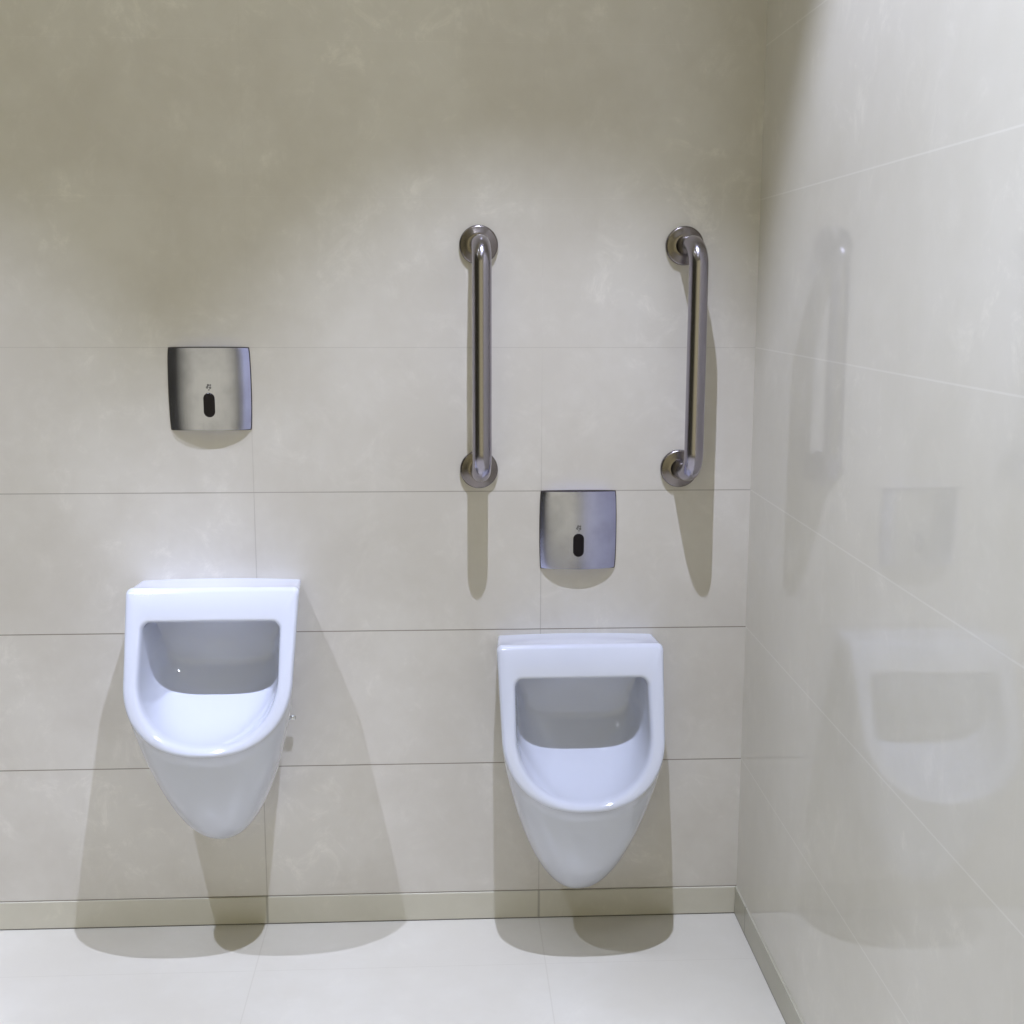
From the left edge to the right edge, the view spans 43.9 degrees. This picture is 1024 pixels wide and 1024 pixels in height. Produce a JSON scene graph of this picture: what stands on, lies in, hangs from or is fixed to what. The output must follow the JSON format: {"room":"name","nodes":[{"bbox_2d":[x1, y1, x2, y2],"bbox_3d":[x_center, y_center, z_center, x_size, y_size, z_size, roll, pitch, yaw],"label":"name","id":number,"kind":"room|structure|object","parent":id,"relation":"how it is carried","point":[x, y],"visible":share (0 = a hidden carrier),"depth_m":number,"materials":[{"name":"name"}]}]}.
{"room":"public restroom","nodes":[
{"label":"public restroom","id":0,"kind":"room"},
{"bbox_2d":[0,0,767,901],"bbox_3d":[-1.242,-0.690,2.545,3.700,3.440,0.100,0,10,-3],"label":"wall","id":1,"kind":"structure","parent":0,"point":[298,184],"depth_m":2.62,"materials":[{"name":"beige tile"}]},
{"bbox_2d":[167,347,251,429],"bbox_3d":[-0.618,-0.251,2.594,0.169,0.171,0.019,0,10,-3],"label":"plate","id":2,"kind":"object","parent":1,"relation":"attached to","point":[210,388],"visible":1,"depth_m":2.59,"materials":[{"name":"metal"}]},
{"bbox_2d":[123,578,300,838],"bbox_3d":[-0.606,0.426,2.590,0.348,0.541,0.261,0,10,-3],"label":"urinal","id":3,"kind":"object","parent":1,"relation":"attached to","point":[208,671],"visible":1,"depth_m":2.56,"materials":[{"name":"white ceramic"}]},
{"bbox_2d":[0,886,734,929],"bbox_3d":[-1.295,0.884,2.764,3.596,0.064,0.004,0,10,-3],"label":"baseboard","id":4,"kind":"structure","parent":1,"relation":"attached to","point":[716,899],"depth_m":2.81,"materials":[{"name":"tile"}]},
{"bbox_2d":[459,225,497,487],"bbox_3d":[-0.066,-0.306,2.565,0.079,0.539,0.116,0,10,-3],"label":"grab bar","id":5,"kind":"object","parent":1,"relation":"attached to","point":[478,244],"visible":1,"depth_m":2.52,"materials":[{"name":"metal"}]},
{"bbox_2d":[539,490,616,568],"bbox_3d":[0.140,0.038,2.686,0.164,0.169,0.019,0,10,-3],"label":"plate","id":6,"kind":"object","parent":1,"relation":"attached to","point":[577,528],"visible":1,"depth_m":2.68,"materials":[{"name":"metal"}]},
{"bbox_2d":[497,633,664,888],"bbox_3d":[0.143,0.547,2.652,0.348,0.541,0.261,0,10,-3],"label":"urinal","id":7,"kind":"object","parent":1,"relation":"attached to","point":[582,715],"visible":1,"depth_m":2.62,"materials":[{"name":"white ceramic"}]},
{"bbox_2d":[660,226,708,486],"bbox_3d":[0.356,-0.309,2.587,0.079,0.539,0.116,0,10,-3],"label":"grab bar","id":8,"kind":"object","parent":1,"relation":"attached to","point":[684,245],"visible":1,"depth_m":2.55,"materials":[{"name":"metal"}]},
{"bbox_2d":[0,913,785,1023],"bbox_3d":[-1.182,1.325,0.715,3.600,0.100,4.200,0,10,-3],"label":"floor","id":9,"kind":"structure","parent":0,"point":[674,968],"depth_m":2.60,"materials":[{"name":"tile"}]},
{"bbox_2d":[737,0,1023,1023],"bbox_3d":[0.669,-0.332,0.524,0.100,3.440,4.200,0,10,-3],"label":"wall","id":10,"kind":"structure","parent":0,"point":[880,860],"depth_m":1.86,"materials":[{"name":"tile"}]},
{"bbox_2d":[734,886,803,1023],"bbox_3d":[0.614,1.233,0.795,0.004,0.064,4.200,0,10,-3],"label":"baseboard","id":11,"kind":"structure","parent":10,"relation":"attached to","point":[778,989],"depth_m":2.58,"materials":[{"name":"tile"}]}
]}

